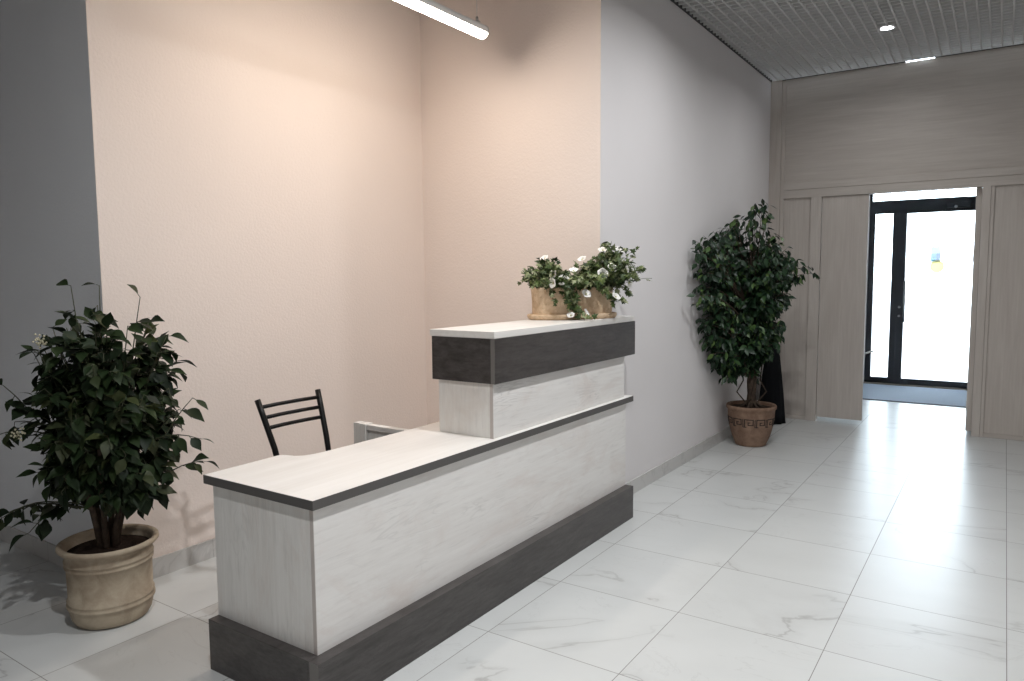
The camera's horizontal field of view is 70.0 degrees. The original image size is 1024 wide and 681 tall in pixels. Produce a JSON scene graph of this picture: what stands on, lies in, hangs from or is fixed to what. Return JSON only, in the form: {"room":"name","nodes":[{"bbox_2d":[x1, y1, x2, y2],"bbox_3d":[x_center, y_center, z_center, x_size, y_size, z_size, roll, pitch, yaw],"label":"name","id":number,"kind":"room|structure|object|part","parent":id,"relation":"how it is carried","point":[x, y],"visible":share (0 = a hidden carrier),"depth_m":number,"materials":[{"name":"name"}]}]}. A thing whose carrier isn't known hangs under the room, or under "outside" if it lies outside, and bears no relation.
{"room":"lobby","nodes":[
{"label":"lobby","id":0,"kind":"room"},
{"bbox_2d":[0,0,107,544],"bbox_3d":[-3.000,-0.799,4.171,2.710,3.900,0.140,3,6,34],"label":"wall","id":1,"kind":"structure","parent":0,"point":[49,235],"depth_m":3.67,"materials":[{"name":"grey paint"}]},
{"bbox_2d":[0,525,63,566],"bbox_3d":[-3.023,1.100,4.270,2.721,0.100,0.010,3,6,34],"label":"baseboard","id":2,"kind":"structure","parent":1,"relation":"attached to","point":[43,549],"depth_m":3.99,"materials":[{"name":"stone"}]},
{"bbox_2d":[55,523,158,629],"bbox_3d":[-1.781,1.051,3.244,0.402,0.357,0.402,3,6,34],"label":"pot","id":3,"kind":"object","parent":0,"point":[110,583],"depth_m":3.12,"materials":[{"name":"beige ceramic"}]},
{"bbox_2d":[85,0,426,558],"bbox_3d":[-1.294,-0.832,4.399,0.142,3.900,2.426,3,6,34],"label":"wall","id":4,"kind":"structure","parent":0,"point":[259,167],"depth_m":4.11,"materials":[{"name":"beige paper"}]},
{"bbox_2d":[152,538,215,578],"bbox_3d":[-1.256,1.069,4.463,0.011,0.100,2.285,3,6,34],"label":"baseboard","id":5,"kind":"structure","parent":4,"relation":"attached to","point":[165,564],"depth_m":3.79,"materials":[{"name":"stone"}]},
{"bbox_2d":[420,0,600,424],"bbox_3d":[-0.011,-0.886,4.910,1.418,3.900,0.140,3,6,34],"label":"wall","id":6,"kind":"structure","parent":0,"point":[511,117],"depth_m":4.82,"materials":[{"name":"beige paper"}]},
{"bbox_2d":[0,374,1023,680],"bbox_3d":[1.028,1.181,4.135,10.000,0.100,16.200,3,6,34],"label":"floor","id":7,"kind":"structure","parent":0,"point":[888,544],"depth_m":3.47,"materials":[{"name":"tile"}]},
{"bbox_2d":[0,279,218,629],"bbox_3d":[-1.778,0.486,3.138,0.689,1.499,0.779,4,7,41],"label":"potted plant","id":8,"kind":"object","parent":7,"relation":"on","point":[96,438],"visible":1,"depth_m":3.08,"materials":[{"name":"green plant"}]},
{"bbox_2d":[255,389,330,455],"bbox_3d":[-0.926,0.736,3.617,0.524,0.914,0.407,3,6,34],"label":"chair","id":9,"kind":"object","parent":7,"relation":"on","point":[264,418],"visible":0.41,"depth_m":3.70,"materials":[{"name":"black metal"}]},
{"bbox_3d":[-1.178,0.741,3.579,0.153,0.914,0.032,1,5,17],"label":"post","id":10,"kind":"part","parent":9,"relation":"part of","materials":[{"name":"black metal"}]},
{"bbox_3d":[-1.129,0.312,3.715,0.031,0.019,0.370,3,6,34],"label":"rail","id":11,"kind":"part","parent":9,"relation":"part of","materials":[{"name":"black metal"}]},
{"bbox_3d":[-1.113,0.363,3.710,0.031,0.019,0.360,3,6,34],"label":"rail","id":12,"kind":"part","parent":9,"relation":"part of","materials":[{"name":"black metal"}]},
{"bbox_3d":[-1.098,0.414,3.704,0.031,0.019,0.350,3,6,34],"label":"rail","id":13,"kind":"part","parent":9,"relation":"part of","materials":[{"name":"black metal"}]},
{"bbox_3d":[-0.985,0.715,3.865,0.033,0.914,0.152,-5,6,-39],"label":"post","id":14,"kind":"part","parent":9,"relation":"part of","materials":[{"name":"black metal"}]},
{"bbox_2d":[354,421,408,443],"bbox_3d":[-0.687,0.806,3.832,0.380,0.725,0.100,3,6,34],"label":"drawer unit","id":15,"kind":"object","parent":7,"relation":"on","point":[363,431],"visible":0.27,"depth_m":3.85,"materials":[{"name":"white wood"}]},
{"bbox_3d":[-0.813,0.797,3.947,0.042,0.725,0.050,3,6,34],"label":"post","id":16,"kind":"part","parent":15,"relation":"part of","materials":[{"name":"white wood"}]},
{"bbox_3d":[-0.773,0.800,3.916,0.044,0.725,0.056,3,6,34],"label":"post","id":17,"kind":"part","parent":15,"relation":"part of","materials":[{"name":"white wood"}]},
{"bbox_3d":[-0.650,0.463,3.781,0.272,0.027,0.014,3,6,34],"label":"rail","id":18,"kind":"part","parent":15,"relation":"part of","materials":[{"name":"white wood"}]},
{"bbox_3d":[-0.636,0.784,3.830,0.275,0.670,0.033,3,6,34],"label":"panel","id":19,"kind":"part","parent":15,"relation":"part of","materials":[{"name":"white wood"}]},
{"bbox_2d":[203,315,634,680],"bbox_3d":[-0.197,0.555,3.677,0.662,1.246,2.619,3,6,34],"label":"reception desk","id":20,"kind":"object","parent":7,"relation":"on","point":[354,562],"visible":0.97,"depth_m":3.07,"materials":[{"name":"grey wood"}]},
{"bbox_3d":[-0.907,0.913,2.673,0.544,0.716,0.019,3,6,34],"label":"panel","id":21,"kind":"part","parent":20,"relation":"part of","materials":[{"name":"white wood"}]},
{"bbox_2d":[204,395,630,500],"bbox_3d":[-0.215,0.444,3.675,0.622,0.034,2.547,3,6,34],"label":"countertop","id":22,"kind":"structure","parent":20,"relation":"on","point":[312,477],"depth_m":2.95,"materials":[{"name":"white laminate"}]},
{"bbox_3d":[0.009,0.738,3.515,0.019,0.526,2.461,3,6,34],"label":"panel","id":23,"kind":"part","parent":20,"relation":"part of","materials":[{"name":"white wood"}]},
{"bbox_2d":[430,315,633,338],"bbox_3d":[0.183,-0.088,4.030,0.380,0.032,1.508,3,6,34],"label":"countertop","id":24,"kind":"structure","parent":20,"relation":"on","point":[521,327],"depth_m":3.65,"materials":[{"name":"white laminate"}]},
{"bbox_2d":[687,199,819,446],"bbox_3d":[2.066,-0.124,6.080,0.769,2.147,1.629,3,6,34],"label":"fig tree","id":25,"kind":"object","parent":7,"relation":"on","point":[747,293],"visible":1,"depth_m":6.14,"materials":[{"name":"green plant"}]},
{"bbox_3d":[2.112,0.740,6.461,0.426,0.359,0.426,3,6,34],"label":"pot","id":26,"kind":"part","parent":25,"relation":"part of","materials":[{"name":"brown ceramic"}]},
{"bbox_2d":[759,345,785,424],"bbox_3d":[2.631,0.416,7.403,0.268,0.831,0.267,-2,5,-15],"label":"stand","id":27,"kind":"object","parent":7,"relation":"on","point":[771,379],"visible":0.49,"depth_m":7.31,"materials":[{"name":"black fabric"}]},
{"bbox_2d":[863,383,966,407],"bbox_3d":[5.002,0.668,9.028,1.700,0.012,1.370,3,6,34],"label":"door mat","id":28,"kind":"object","parent":7,"relation":"on","point":[879,392],"visible":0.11,"depth_m":8.95,"materials":[{"name":"blue carpet"}]},
{"bbox_2d":[600,0,770,482],"bbox_3d":[1.571,-1.003,6.108,0.140,3.900,3.902,3,6,34],"label":"wall","id":29,"kind":"structure","parent":0,"point":[685,129],"depth_m":5.41,"materials":[{"name":"paint"}]},
{"bbox_2d":[625,426,731,493],"bbox_3d":[1.617,0.898,6.185,0.010,0.100,3.793,3,6,34],"label":"baseboard","id":30,"kind":"structure","parent":29,"relation":"attached to","point":[643,480],"depth_m":5.69,"materials":[{"name":"stone"}]},
{"bbox_2d":[670,0,771,81],"bbox_3d":[1.589,-2.507,5.886,0.010,0.034,3.788,3,6,34],"label":"trim","id":31,"kind":"structure","parent":29,"relation":"attached to","point":[673,1],"depth_m":6.01,"materials":[{"name":"grey"}]},
{"bbox_2d":[675,0,1023,81],"bbox_3d":[-0.103,-2.180,2.196,9.580,0.040,11.825,3,6,34],"label":"ceiling","id":32,"kind":"structure","parent":0,"point":[783,39],"depth_m":5.89,"materials":[{"name":"grey metal"}]},
{"bbox_2d":[394,0,488,38],"bbox_3d":[-0.589,-2.039,3.744,0.082,0.581,1.538,3,6,34],"label":"pendant lamp","id":33,"kind":"object","parent":32,"relation":"hanging from","point":[431,8],"visible":1,"depth_m":4.07,"materials":[{"name":"white plastic"}]},
{"bbox_2d":[878,24,895,30],"bbox_3d":[3.002,-2.515,5.850,0.128,0.034,0.128,3,6,34],"label":"recessed light","id":34,"kind":"object","parent":32,"relation":"in","point":[893,25],"visible":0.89,"depth_m":5.85,"materials":[{"name":"white"}]},
{"bbox_2d":[863,201,869,381],"bbox_3d":[5.618,-0.932,9.554,3.200,3.100,0.100,3,6,34],"label":"wall","id":35,"kind":"structure","parent":0,"point":[869,201],"depth_m":10.03,"materials":[{"name":"paint"}]},
{"bbox_2d":[863,382,966,389],"bbox_3d":[5.483,0.603,9.738,1.440,0.011,0.220,3,6,34],"label":"trim","id":36,"kind":"structure","parent":35,"relation":"attached to","point":[863,382],"depth_m":9.73,"materials":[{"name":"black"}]},
{"bbox_2d":[864,196,975,387],"bbox_3d":[5.464,-0.620,9.615,1.443,2.476,0.158,3,6,34],"label":"door","id":37,"kind":"structure","parent":35,"relation":"in","point":[900,209],"depth_m":9.81,"materials":[{"name":"grey metal"}]},
{"bbox_3d":[5.221,-0.518,9.739,0.028,0.550,0.079,1,5,19],"label":"pull handle","id":38,"kind":"part","parent":37,"relation":"part of","materials":[{"name":"silver metal"}]},
{"bbox_3d":[5.602,-0.539,9.568,1.000,2.293,0.070,3,6,34],"label":"frame","id":39,"kind":"part","parent":37,"relation":"part of","materials":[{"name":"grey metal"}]},
{"bbox_2d":[930,246,940,262],"bbox_3d":[5.535,-1.121,9.546,0.112,0.210,0.003,3,6,34],"label":"notice sheet","id":40,"kind":"object","parent":37,"relation":"attached to","point":[935,251],"visible":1,"depth_m":9.54,"materials":[{"name":"blue paper"}]},
{"bbox_2d":[930,260,943,272],"bbox_3d":[5.553,-0.966,9.546,0.166,0.166,0.002,3,6,34],"label":"round sticker","id":41,"kind":"object","parent":37,"relation":"attached to","point":[936,266],"visible":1,"depth_m":9.54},
{"bbox_2d":[766,45,1023,440],"bbox_3d":[4.952,-0.831,6.118,5.470,3.505,0.095,3,6,34],"label":"wall","id":42,"kind":"structure","parent":0,"point":[953,121],"depth_m":6.78,"materials":[{"name":"brown wood"}]},
{"bbox_3d":[2.729,-0.944,7.611,0.112,3.505,0.095,3,6,34],"label":"corner post","id":43,"kind":"part","parent":42,"relation":"part of","materials":[{"name":"brown wood"}]},
{"bbox_3d":[2.927,-0.338,7.548,0.264,2.226,0.050,3,6,34],"label":"panel","id":44,"kind":"part","parent":42,"relation":"part of","materials":[{"name":"brown wood"}]},
{"bbox_2d":[816,194,873,420],"bbox_3d":[3.348,-0.321,7.301,0.501,2.220,0.110,3,6,34],"label":"door","id":45,"kind":"structure","parent":42,"relation":"in","point":[845,219],"depth_m":7.27,"materials":[{"name":"brown wood"}]},
{"bbox_2d":[782,44,1023,80],"bbox_3d":[4.917,-2.537,5.936,5.449,0.034,0.012,3,6,34],"label":"trim","id":46,"kind":"structure","parent":42,"relation":"attached to","point":[1018,44],"depth_m":6.83,"materials":[{"name":"grey"}]},
{"bbox_3d":[5.012,-1.418,6.030,5.322,0.157,0.084,3,6,34],"label":"header rail","id":47,"kind":"part","parent":42,"relation":"part of","materials":[{"name":"brown wood"}]},
{"bbox_3d":[3.702,0.829,7.132,2.112,0.040,0.070,3,6,34],"label":"rail","id":48,"kind":"part","parent":42,"relation":"part of","materials":[{"name":"brown wood"}]},
{"bbox_3d":[5.008,-2.034,5.985,5.330,1.085,0.050,3,6,34],"label":"panel","id":49,"kind":"part","parent":42,"relation":"part of","materials":[{"name":"brown wood"}]},
{"bbox_2d":[965,187,982,430],"bbox_3d":[4.476,-0.305,7.063,0.048,2.230,0.885,3,6,34],"label":"door","id":50,"kind":"structure","parent":42,"relation":"in","point":[978,210],"depth_m":6.70,"materials":[{"name":"brown wood"}]},
{"bbox_3d":[4.444,-0.261,6.529,0.302,2.226,0.050,3,6,34],"label":"panel","id":51,"kind":"part","parent":42,"relation":"part of","materials":[{"name":"brown wood"}]},
{"label":"outside","id":52,"kind":"structure","parent":0,"visible":0},
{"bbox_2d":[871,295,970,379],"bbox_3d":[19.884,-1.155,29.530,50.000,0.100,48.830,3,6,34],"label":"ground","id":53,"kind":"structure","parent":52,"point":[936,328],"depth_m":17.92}
]}

